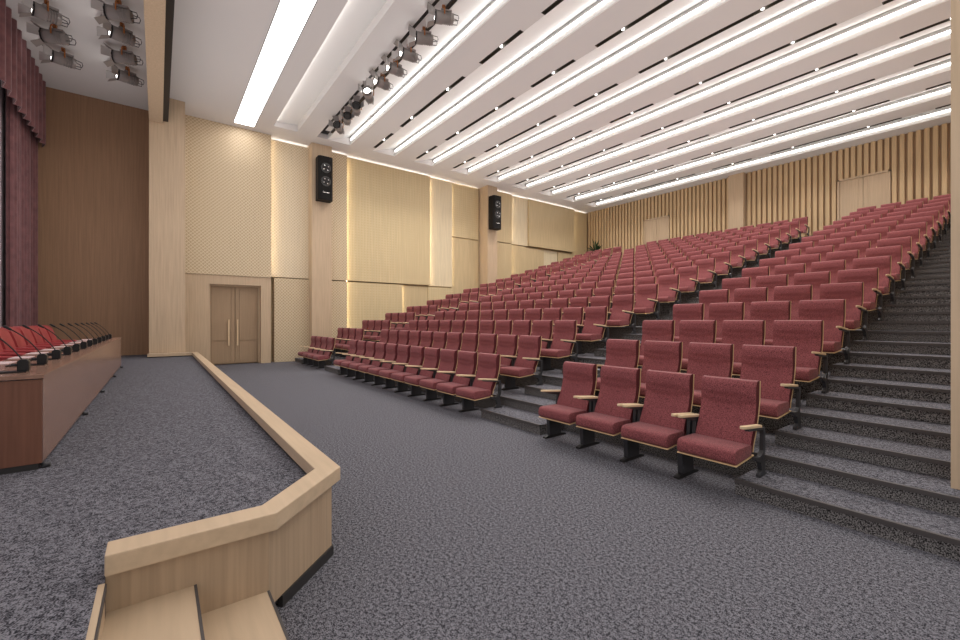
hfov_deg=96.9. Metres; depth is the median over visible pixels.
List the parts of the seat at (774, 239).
backrest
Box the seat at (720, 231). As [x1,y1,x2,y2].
[710,230,722,235]
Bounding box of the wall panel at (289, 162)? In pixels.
[271,140,307,278]
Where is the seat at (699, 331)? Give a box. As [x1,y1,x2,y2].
[679,320,716,370]
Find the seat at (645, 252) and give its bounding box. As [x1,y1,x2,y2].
[634,251,647,263]
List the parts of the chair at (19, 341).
backrest, armrest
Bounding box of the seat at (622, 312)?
[606,294,636,333]
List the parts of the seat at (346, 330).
backrest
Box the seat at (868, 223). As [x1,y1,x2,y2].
[850,219,873,228]
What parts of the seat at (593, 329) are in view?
backrest, frame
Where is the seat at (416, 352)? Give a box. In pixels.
[391,346,425,396]
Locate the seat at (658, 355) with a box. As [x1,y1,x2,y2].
[639,340,682,397]
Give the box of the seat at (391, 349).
[368,343,398,388]
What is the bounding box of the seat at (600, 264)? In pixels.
[594,263,605,269]
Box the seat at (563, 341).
[540,320,577,361]
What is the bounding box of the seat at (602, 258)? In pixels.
[599,256,609,261]
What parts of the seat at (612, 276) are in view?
backrest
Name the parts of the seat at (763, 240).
backrest, frame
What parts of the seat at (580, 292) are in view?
backrest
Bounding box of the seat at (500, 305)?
[493,301,505,319]
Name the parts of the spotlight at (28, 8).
barn door, barn door, barn door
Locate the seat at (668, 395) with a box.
[621,370,697,478]
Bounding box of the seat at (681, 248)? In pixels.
[679,245,693,252]
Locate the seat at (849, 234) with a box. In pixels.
[830,231,855,242]
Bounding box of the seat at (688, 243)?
[677,242,689,249]
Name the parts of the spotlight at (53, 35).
barn door, barn door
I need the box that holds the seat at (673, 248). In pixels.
[664,247,677,254]
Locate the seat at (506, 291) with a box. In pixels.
[502,289,512,300]
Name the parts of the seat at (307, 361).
backrest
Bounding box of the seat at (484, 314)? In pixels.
[479,310,493,330]
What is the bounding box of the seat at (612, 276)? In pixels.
[597,274,616,290]
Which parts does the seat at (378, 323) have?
backrest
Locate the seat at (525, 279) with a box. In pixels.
[514,275,530,288]
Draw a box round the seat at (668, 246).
[662,244,674,251]
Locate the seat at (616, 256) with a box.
[611,255,621,259]
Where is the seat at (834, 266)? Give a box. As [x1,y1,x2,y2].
[811,260,845,283]
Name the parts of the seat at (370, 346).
backrest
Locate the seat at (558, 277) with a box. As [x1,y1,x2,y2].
[543,275,560,285]
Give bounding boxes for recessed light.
[374,133,392,147]
[400,76,465,126]
[416,146,437,158]
[445,97,514,140]
[453,157,475,167]
[479,30,522,63]
[484,115,556,151]
[486,167,508,176]
[519,130,591,162]
[531,59,574,86]
[541,0,563,14]
[549,143,622,171]
[573,83,617,106]
[576,155,649,179]
[595,0,673,47]
[601,165,673,186]
[609,103,653,122]
[622,174,694,193]
[638,0,783,73]
[640,120,682,136]
[667,135,708,148]
[674,23,836,94]
[691,147,731,159]
[703,53,857,112]
[712,158,750,169]
[729,78,874,127]
[751,100,889,141]
[770,117,901,153]
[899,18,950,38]
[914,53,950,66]
[926,81,950,89]
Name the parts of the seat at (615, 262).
backrest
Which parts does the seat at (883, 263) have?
backrest, frame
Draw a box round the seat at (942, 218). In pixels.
[917,205,946,234]
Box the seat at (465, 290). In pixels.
[463,289,470,309]
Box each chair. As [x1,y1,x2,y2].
[0,328,45,380]
[0,343,36,379]
[0,353,28,379]
[1,327,53,380]
[13,326,60,346]
[28,326,67,350]
[33,325,71,348]
[42,325,77,341]
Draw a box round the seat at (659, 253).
[650,252,663,263]
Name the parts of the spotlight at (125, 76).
barn door, barn door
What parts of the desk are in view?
panel, panel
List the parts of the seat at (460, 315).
backrest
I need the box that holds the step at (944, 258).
[919,256,950,262]
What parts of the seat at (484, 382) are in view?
armrest, backrest, frame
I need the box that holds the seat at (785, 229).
[773,225,791,243]
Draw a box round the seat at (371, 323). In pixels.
[364,320,375,341]
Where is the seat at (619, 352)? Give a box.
[594,339,639,395]
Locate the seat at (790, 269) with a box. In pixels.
[775,263,805,285]
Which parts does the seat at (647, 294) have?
backrest, frame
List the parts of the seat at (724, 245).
backrest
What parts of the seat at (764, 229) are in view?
backrest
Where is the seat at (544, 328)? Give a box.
[517,320,553,370]
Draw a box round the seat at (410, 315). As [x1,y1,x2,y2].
[395,312,414,329]
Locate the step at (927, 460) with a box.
[775,424,950,478]
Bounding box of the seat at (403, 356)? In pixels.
[379,344,410,392]
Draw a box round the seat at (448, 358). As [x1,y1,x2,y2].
[419,349,458,406]
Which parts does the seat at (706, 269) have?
backrest, frame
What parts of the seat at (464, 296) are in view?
backrest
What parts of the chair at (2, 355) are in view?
armrest, armrest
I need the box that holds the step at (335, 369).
[324,365,339,373]
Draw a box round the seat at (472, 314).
[464,310,479,332]
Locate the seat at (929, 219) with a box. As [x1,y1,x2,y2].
[904,215,935,248]
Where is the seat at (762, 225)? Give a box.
[756,223,770,228]
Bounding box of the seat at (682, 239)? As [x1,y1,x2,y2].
[672,238,683,244]
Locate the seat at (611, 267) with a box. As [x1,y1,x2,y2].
[606,265,618,278]
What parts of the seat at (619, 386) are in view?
armrest, backrest, armrest, foot plate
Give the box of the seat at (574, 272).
[567,270,577,277]
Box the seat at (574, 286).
[558,283,579,296]
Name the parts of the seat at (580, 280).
backrest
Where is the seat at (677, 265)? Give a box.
[674,261,692,293]
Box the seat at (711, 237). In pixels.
[703,236,716,242]
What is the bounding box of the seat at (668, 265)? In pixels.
[654,263,671,275]
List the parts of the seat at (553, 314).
backrest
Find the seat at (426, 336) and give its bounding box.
[420,331,433,347]
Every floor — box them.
[0,355,305,639]
[215,353,959,639]
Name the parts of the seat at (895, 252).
backrest, frame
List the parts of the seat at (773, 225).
backrest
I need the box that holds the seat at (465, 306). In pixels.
[459,303,469,310]
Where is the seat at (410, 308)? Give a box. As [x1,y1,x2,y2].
[407,306,413,312]
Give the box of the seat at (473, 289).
[469,288,479,300]
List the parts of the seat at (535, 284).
backrest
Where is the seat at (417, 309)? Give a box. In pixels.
[414,306,421,319]
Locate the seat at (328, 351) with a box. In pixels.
[313,337,334,364]
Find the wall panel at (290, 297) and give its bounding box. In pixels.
[272,278,308,361]
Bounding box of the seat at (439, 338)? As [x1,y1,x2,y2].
[425,332,447,367]
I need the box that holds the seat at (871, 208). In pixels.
[857,206,876,211]
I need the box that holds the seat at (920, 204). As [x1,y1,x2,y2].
[900,201,922,208]
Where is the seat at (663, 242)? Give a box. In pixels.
[659,241,670,246]
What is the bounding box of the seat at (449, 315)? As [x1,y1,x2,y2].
[445,311,455,319]
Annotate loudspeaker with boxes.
[316,155,332,202]
[489,195,500,230]
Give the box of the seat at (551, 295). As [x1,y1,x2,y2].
[544,291,558,307]
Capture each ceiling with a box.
[6,0,148,110]
[170,0,950,213]
[276,0,385,124]
[463,63,481,76]
[513,86,532,97]
[520,13,543,31]
[556,106,573,115]
[574,46,596,60]
[592,122,609,130]
[599,105,950,200]
[617,72,639,84]
[653,94,673,103]
[683,112,702,120]
[836,3,882,24]
[857,37,899,54]
[875,65,913,79]
[890,89,925,100]
[902,108,934,117]
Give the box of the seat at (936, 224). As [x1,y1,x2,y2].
[911,210,941,241]
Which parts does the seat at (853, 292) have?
backrest, frame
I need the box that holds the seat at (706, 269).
[695,258,716,288]
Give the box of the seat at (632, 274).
[614,272,634,292]
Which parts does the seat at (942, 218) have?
backrest, frame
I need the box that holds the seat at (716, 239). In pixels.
[708,238,722,244]
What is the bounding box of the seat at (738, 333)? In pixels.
[722,320,765,375]
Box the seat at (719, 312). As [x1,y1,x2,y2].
[709,302,744,343]
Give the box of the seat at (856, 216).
[841,214,862,221]
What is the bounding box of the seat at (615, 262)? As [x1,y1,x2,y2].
[607,261,619,273]
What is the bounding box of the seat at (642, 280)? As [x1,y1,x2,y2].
[634,276,655,314]
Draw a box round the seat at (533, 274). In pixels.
[528,272,536,282]
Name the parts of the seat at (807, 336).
backrest, armrest, frame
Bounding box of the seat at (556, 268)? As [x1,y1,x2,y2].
[546,266,560,279]
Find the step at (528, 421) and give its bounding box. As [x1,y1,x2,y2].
[480,405,563,434]
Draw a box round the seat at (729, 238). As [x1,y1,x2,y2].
[725,235,740,242]
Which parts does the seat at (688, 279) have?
backrest, frame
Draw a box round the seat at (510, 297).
[504,294,515,308]
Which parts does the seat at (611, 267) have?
backrest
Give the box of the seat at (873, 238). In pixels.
[851,233,880,247]
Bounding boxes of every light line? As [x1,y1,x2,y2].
[350,0,500,139]
[395,0,608,151]
[434,0,716,161]
[469,0,824,170]
[499,0,930,178]
[527,30,950,185]
[553,62,950,192]
[576,88,950,198]
[596,109,950,203]
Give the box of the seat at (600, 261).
[597,259,607,265]
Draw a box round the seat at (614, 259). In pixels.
[609,258,620,269]
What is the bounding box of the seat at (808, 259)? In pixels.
[791,253,820,272]
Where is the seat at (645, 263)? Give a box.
[634,261,650,277]
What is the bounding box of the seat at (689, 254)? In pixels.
[686,250,702,260]
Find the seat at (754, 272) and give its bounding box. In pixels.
[742,266,769,287]
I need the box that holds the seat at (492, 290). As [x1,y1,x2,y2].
[480,286,497,302]
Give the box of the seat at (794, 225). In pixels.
[783,220,800,241]
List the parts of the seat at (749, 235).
backrest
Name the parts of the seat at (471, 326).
backrest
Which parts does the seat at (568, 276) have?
backrest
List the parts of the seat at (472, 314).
backrest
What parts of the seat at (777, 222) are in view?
backrest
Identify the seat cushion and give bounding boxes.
[302,353,316,357]
[308,354,321,358]
[313,355,328,359]
[333,359,349,365]
[336,344,346,348]
[341,361,358,367]
[349,363,368,369]
[358,365,377,372]
[368,367,389,374]
[370,336,380,340]
[379,369,401,377]
[391,372,415,381]
[404,375,429,384]
[419,378,448,389]
[436,382,467,393]
[456,386,490,399]
[500,366,533,376]
[538,404,586,423]
[540,349,569,357]
[575,333,601,340]
[576,412,630,434]
[596,377,600,389]
[606,320,628,325]
[621,422,683,447]
[633,308,653,312]
[638,355,643,365]
[639,383,645,396]
[657,296,674,301]
[677,433,750,464]
[678,287,694,291]
[681,358,687,369]
[693,390,700,405]
[698,278,711,282]
[714,270,727,274]
[715,338,721,343]
[730,262,741,266]
[732,362,740,374]
[744,256,754,260]
[757,250,766,253]
[759,398,788,417]
[764,339,772,345]
[795,367,817,380]
[822,341,840,351]
[845,320,859,328]
[863,302,875,309]
[878,287,888,293]
[890,274,899,280]
[901,262,909,268]
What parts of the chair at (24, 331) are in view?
backrest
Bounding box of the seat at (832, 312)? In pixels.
[798,299,850,363]
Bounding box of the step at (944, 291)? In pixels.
[895,288,950,296]
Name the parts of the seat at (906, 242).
backrest, frame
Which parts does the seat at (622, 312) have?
backrest, frame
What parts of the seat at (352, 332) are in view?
backrest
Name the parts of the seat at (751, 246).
backrest, frame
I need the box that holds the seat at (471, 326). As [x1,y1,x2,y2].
[461,320,479,346]
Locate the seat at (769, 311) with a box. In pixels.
[750,301,790,345]
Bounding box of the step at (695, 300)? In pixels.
[689,298,698,302]
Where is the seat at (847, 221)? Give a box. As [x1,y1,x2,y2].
[833,218,854,226]
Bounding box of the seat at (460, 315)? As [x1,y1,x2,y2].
[451,311,467,331]
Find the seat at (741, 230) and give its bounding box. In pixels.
[730,229,743,235]
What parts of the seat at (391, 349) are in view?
backrest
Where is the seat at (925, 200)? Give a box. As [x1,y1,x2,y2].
[906,198,927,203]
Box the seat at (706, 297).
[699,289,728,319]
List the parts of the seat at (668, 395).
armrest, backrest, armrest, foot plate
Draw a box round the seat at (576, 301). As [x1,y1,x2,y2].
[562,297,588,319]
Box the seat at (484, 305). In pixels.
[481,302,492,309]
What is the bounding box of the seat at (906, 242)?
[877,236,914,277]
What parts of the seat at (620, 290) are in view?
backrest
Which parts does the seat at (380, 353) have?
backrest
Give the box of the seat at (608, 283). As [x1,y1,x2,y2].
[593,280,614,298]
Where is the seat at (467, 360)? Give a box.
[436,351,478,412]
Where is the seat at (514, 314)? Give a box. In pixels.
[509,309,524,331]
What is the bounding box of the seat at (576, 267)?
[571,266,580,272]
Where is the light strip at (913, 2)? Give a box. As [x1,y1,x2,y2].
[498,0,922,177]
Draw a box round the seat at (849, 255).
[826,250,858,269]
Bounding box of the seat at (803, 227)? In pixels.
[792,217,809,236]
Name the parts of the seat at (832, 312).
backrest, frame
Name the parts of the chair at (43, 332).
backrest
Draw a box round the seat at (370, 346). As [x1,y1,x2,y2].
[349,341,376,382]
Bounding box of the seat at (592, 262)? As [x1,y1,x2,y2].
[585,261,595,265]
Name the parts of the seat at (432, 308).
backrest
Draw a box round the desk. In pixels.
[0,337,122,474]
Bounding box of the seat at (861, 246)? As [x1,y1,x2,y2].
[839,241,870,257]
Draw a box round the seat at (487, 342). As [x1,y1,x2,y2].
[476,333,497,384]
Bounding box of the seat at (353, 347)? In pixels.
[333,340,358,376]
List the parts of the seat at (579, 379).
armrest, foot plate, backrest, foot plate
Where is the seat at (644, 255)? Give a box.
[634,254,648,267]
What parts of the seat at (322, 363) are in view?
backrest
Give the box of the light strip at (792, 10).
[467,0,817,169]
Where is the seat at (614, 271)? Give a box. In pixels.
[603,269,617,282]
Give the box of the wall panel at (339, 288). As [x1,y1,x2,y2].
[332,281,346,337]
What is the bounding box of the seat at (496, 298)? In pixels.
[492,295,502,309]
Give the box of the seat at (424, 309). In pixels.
[415,305,429,319]
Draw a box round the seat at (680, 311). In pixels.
[673,303,703,341]
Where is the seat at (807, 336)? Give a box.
[772,320,828,392]
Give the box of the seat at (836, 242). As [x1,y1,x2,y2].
[819,237,845,251]
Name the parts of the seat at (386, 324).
backrest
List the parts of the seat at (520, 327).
backrest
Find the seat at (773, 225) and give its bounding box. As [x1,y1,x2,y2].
[764,223,779,246]
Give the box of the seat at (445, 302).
[438,299,450,310]
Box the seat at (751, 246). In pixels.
[739,239,758,264]
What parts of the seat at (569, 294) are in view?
backrest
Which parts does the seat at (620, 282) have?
backrest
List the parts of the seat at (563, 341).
backrest, frame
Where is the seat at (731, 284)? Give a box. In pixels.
[722,277,750,302]
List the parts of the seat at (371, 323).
backrest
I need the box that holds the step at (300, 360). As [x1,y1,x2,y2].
[295,357,303,362]
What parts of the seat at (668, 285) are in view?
frame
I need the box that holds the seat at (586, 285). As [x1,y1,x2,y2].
[575,281,596,295]
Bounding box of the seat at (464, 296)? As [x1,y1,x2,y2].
[458,293,469,308]
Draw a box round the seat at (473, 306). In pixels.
[467,303,480,318]
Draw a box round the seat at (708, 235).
[699,234,711,239]
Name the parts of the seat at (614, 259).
backrest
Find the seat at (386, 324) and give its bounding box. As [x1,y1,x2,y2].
[370,320,390,340]
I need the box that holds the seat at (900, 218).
[879,215,904,224]
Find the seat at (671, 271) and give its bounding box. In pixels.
[656,268,674,303]
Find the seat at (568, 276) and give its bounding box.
[556,274,573,284]
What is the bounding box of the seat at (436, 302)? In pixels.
[434,299,441,310]
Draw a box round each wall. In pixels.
[0,80,5,327]
[38,87,148,355]
[185,115,270,362]
[215,177,580,364]
[586,123,950,251]
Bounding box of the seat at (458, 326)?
[452,320,465,332]
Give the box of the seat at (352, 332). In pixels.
[336,328,356,352]
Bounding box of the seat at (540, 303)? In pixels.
[535,299,550,319]
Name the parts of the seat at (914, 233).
backrest, frame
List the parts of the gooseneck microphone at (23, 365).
plate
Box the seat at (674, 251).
[666,250,680,258]
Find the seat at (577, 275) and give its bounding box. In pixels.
[570,272,587,283]
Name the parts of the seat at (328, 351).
backrest, frame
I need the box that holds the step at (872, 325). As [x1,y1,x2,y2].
[867,321,950,330]
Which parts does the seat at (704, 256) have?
backrest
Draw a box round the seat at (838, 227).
[823,223,845,232]
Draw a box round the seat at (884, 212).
[867,210,888,217]
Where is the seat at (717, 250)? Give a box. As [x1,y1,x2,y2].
[705,248,722,277]
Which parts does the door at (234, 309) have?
handle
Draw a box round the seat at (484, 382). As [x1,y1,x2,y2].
[456,353,502,407]
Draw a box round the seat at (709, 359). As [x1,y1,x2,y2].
[686,342,733,406]
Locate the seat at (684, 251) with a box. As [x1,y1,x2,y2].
[682,247,697,256]
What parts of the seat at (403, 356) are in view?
backrest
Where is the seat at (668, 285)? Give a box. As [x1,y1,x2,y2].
[657,274,680,303]
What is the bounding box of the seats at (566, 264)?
[525,246,621,279]
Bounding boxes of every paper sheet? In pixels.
[0,361,16,364]
[8,356,34,358]
[27,352,47,353]
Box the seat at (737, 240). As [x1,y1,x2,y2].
[732,237,748,263]
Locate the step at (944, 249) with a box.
[926,248,950,253]
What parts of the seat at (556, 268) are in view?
backrest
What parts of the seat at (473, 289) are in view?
backrest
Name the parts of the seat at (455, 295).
backrest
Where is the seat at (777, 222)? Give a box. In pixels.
[773,220,789,241]
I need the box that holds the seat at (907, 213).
[887,210,911,218]
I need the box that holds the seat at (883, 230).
[861,226,889,238]
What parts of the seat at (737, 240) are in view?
backrest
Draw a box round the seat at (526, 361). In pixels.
[500,335,543,384]
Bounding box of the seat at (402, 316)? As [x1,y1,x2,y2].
[390,312,406,329]
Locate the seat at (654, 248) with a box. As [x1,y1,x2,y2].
[649,247,660,251]
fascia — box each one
[350,0,496,137]
[350,0,509,144]
[394,0,603,150]
[433,0,710,160]
[433,0,729,165]
[467,0,839,174]
[498,0,948,181]
[525,33,950,189]
[551,65,950,195]
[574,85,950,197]
[574,90,950,201]
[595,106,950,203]
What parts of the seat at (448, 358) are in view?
backrest, foot plate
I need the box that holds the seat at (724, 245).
[719,242,736,269]
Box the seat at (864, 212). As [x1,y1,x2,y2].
[849,210,869,216]
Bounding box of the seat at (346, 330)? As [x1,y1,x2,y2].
[334,328,349,356]
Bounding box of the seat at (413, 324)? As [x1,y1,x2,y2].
[409,320,418,330]
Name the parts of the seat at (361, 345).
backrest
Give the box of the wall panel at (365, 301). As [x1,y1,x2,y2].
[347,282,402,327]
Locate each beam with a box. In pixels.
[144,0,165,122]
[163,0,174,121]
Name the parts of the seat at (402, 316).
backrest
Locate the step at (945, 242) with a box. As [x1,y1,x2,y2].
[932,241,950,245]
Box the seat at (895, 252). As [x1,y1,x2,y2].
[866,245,905,289]
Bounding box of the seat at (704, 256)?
[690,254,708,285]
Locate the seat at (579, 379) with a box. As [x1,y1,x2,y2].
[538,361,599,448]
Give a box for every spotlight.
[18,0,69,26]
[26,20,75,46]
[39,43,82,69]
[91,0,140,24]
[97,14,141,47]
[101,43,142,66]
[106,65,143,86]
[328,116,343,133]
[340,106,354,125]
[349,95,363,115]
[358,81,373,104]
[366,69,392,90]
[379,54,406,77]
[392,39,421,62]
[408,24,437,47]
[426,2,458,27]
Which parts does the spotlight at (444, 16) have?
barn door, barn door, barn door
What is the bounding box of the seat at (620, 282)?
[612,278,634,301]
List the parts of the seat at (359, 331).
backrest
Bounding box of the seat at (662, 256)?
[651,255,665,269]
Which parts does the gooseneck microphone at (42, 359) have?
plate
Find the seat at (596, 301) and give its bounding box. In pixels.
[582,296,611,338]
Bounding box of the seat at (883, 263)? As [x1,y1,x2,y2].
[853,256,894,303]
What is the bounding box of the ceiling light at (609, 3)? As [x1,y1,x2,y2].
[394,0,619,155]
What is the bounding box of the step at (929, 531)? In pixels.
[734,468,959,561]
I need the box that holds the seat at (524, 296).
[516,293,528,308]
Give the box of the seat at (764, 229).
[754,228,769,251]
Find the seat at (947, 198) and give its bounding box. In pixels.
[928,197,950,218]
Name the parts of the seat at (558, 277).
backrest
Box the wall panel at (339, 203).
[332,152,346,280]
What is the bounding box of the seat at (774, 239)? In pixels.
[763,229,781,250]
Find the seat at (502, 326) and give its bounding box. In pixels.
[495,320,512,351]
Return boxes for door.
[210,284,259,364]
[644,215,669,243]
[837,169,890,220]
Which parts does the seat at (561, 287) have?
backrest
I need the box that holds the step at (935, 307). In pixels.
[882,303,950,311]
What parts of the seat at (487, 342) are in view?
backrest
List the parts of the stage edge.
panel, skirting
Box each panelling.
[588,199,643,256]
[644,193,668,219]
[670,178,727,238]
[748,151,835,236]
[838,138,889,179]
[892,123,946,203]
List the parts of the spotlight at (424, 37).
barn door, barn door, barn door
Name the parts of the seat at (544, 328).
backrest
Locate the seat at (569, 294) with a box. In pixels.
[551,290,574,306]
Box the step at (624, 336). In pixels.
[622,334,641,340]
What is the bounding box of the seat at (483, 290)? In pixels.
[478,287,487,302]
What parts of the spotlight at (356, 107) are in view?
barn door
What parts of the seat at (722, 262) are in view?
frame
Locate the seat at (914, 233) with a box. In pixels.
[887,229,922,266]
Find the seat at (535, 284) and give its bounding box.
[524,281,543,291]
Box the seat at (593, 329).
[575,306,608,348]
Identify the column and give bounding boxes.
[149,98,184,353]
[306,142,331,345]
[479,185,496,287]
[728,172,745,229]
[951,0,959,489]
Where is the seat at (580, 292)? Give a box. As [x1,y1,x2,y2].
[569,288,592,306]
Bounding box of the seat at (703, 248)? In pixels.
[700,245,716,253]
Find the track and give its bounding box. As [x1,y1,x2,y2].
[322,0,456,132]
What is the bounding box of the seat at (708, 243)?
[696,242,710,250]
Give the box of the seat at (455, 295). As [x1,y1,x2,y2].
[453,293,461,310]
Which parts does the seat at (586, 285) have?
backrest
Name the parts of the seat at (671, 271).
backrest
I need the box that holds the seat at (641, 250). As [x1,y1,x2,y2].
[635,249,646,259]
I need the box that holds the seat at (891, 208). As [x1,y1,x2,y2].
[874,206,895,212]
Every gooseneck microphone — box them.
[0,338,30,373]
[3,325,47,366]
[22,325,60,360]
[37,324,71,355]
[49,324,79,351]
[59,323,86,348]
[67,323,92,346]
[74,323,97,344]
[81,323,101,342]
[86,323,105,340]
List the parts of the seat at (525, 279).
backrest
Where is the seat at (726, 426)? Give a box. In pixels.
[677,375,766,476]
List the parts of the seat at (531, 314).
backrest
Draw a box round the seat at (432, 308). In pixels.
[422,305,437,319]
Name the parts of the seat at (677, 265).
backrest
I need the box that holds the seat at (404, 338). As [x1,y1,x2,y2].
[398,330,409,344]
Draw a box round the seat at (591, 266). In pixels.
[582,264,593,271]
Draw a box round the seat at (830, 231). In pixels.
[813,229,835,239]
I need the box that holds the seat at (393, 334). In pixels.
[388,330,399,343]
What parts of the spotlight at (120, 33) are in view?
barn door, barn door, barn door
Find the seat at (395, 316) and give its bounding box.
[390,313,398,327]
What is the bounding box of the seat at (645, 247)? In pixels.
[635,246,646,256]
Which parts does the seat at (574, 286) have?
backrest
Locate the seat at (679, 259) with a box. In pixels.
[671,256,687,267]
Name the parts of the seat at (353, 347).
backrest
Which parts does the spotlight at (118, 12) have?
barn door, barn door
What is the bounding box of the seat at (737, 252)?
[726,245,745,267]
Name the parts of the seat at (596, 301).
backrest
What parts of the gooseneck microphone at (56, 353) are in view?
plate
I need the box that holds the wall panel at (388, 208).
[347,157,429,285]
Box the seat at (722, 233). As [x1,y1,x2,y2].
[714,232,727,237]
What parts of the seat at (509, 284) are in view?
backrest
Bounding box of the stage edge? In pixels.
[104,352,339,615]
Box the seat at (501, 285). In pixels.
[497,281,505,294]
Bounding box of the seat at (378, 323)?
[363,320,382,341]
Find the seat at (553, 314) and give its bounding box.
[531,308,561,335]
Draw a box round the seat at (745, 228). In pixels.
[740,225,753,230]
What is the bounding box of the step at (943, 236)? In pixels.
[938,235,950,238]
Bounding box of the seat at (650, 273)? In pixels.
[634,270,653,291]
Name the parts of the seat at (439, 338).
backrest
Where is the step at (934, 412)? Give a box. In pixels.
[806,390,950,424]
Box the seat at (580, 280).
[564,277,583,289]
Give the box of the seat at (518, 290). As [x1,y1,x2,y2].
[513,288,523,300]
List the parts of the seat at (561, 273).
backrest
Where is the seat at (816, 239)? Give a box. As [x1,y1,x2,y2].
[802,235,825,246]
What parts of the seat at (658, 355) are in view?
backrest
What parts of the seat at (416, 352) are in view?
backrest, foot plate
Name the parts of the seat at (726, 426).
armrest, backrest, armrest, frame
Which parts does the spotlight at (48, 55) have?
barn door, barn door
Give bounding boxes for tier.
[325,355,959,517]
[373,341,950,403]
[476,367,950,449]
[572,340,950,371]
[609,326,950,348]
[633,312,950,328]
[636,295,950,314]
[656,282,950,303]
[677,270,950,294]
[696,260,950,285]
[713,252,950,277]
[729,244,950,270]
[743,238,950,263]
[760,232,950,256]
[771,227,948,251]
[782,222,948,245]
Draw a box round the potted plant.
[589,239,600,251]
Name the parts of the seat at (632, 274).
backrest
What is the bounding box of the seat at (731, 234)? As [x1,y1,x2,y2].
[719,233,733,239]
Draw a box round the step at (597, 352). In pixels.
[594,348,605,356]
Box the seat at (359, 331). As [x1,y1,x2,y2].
[343,328,363,349]
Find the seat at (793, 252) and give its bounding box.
[775,249,800,264]
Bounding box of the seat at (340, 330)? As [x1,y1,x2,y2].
[332,328,343,355]
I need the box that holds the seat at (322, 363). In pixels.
[308,337,328,368]
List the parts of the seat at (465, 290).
backrest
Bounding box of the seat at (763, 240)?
[751,234,770,257]
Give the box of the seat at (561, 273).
[549,271,565,280]
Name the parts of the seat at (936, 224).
backrest, frame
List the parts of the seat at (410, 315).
backrest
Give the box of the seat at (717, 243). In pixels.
[713,240,728,247]
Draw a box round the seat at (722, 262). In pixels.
[711,251,731,277]
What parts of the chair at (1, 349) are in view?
armrest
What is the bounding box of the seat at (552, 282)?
[544,280,555,289]
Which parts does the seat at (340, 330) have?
backrest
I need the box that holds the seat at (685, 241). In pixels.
[674,240,686,246]
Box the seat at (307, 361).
[298,336,316,364]
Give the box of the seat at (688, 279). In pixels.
[678,266,699,297]
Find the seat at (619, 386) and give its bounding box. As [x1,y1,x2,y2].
[576,365,643,462]
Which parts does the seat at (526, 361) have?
backrest, frame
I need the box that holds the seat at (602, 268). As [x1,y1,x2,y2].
[592,266,604,274]
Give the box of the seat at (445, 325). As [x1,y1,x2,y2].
[439,320,452,331]
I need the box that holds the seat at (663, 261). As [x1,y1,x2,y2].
[653,259,668,269]
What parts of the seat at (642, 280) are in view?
backrest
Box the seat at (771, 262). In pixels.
[759,257,785,274]
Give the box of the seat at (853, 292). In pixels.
[820,282,867,340]
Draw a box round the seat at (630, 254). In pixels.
[623,253,634,256]
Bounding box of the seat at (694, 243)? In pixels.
[692,240,705,247]
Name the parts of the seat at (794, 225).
backrest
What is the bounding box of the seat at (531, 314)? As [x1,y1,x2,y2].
[511,308,542,334]
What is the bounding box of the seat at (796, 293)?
[774,285,812,319]
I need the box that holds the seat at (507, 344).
[496,334,518,389]
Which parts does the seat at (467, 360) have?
backrest, foot plate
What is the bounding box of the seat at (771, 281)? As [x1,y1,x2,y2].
[756,274,787,300]
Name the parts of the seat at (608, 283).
backrest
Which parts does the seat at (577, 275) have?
backrest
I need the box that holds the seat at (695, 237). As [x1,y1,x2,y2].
[685,236,697,241]
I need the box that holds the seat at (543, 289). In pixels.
[537,286,549,298]
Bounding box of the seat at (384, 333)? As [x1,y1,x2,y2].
[379,329,389,342]
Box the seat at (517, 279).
[513,276,521,287]
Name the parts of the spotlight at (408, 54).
barn door, barn door, barn door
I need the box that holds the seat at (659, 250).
[649,249,661,256]
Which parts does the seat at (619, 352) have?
backrest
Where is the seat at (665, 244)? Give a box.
[661,242,672,248]
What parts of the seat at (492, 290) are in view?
backrest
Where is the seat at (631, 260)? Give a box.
[621,259,634,263]
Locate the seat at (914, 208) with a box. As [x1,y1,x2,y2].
[894,205,917,213]
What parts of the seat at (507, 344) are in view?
backrest, foot plate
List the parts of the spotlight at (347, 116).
barn door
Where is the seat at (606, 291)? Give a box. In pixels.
[589,287,612,307]
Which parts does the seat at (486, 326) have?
backrest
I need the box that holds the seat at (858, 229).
[841,225,865,235]
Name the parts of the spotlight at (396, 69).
barn door, barn door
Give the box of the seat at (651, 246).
[648,244,658,253]
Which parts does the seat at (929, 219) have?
backrest, frame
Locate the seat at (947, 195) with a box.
[933,194,950,198]
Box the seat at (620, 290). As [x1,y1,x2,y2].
[609,285,635,326]
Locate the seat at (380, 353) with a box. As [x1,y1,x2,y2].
[358,342,387,385]
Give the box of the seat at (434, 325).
[428,320,440,331]
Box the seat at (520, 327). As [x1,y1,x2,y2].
[497,320,531,347]
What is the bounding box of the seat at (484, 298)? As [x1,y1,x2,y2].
[480,296,491,311]
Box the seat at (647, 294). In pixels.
[633,284,659,319]
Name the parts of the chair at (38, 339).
backrest, armrest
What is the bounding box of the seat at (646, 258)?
[634,257,649,272]
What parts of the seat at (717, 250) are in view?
backrest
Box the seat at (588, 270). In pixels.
[579,268,590,276]
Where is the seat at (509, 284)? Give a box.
[498,280,514,294]
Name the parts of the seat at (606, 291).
backrest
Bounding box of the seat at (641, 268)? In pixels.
[634,265,652,284]
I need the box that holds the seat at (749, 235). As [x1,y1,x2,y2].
[743,232,759,257]
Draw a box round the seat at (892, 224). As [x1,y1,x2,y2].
[871,220,897,231]
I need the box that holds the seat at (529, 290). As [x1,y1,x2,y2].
[525,287,536,294]
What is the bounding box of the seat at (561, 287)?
[543,284,564,297]
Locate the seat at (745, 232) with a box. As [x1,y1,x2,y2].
[736,230,751,237]
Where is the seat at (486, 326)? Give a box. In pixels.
[477,320,495,350]
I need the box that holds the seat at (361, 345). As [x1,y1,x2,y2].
[341,340,367,379]

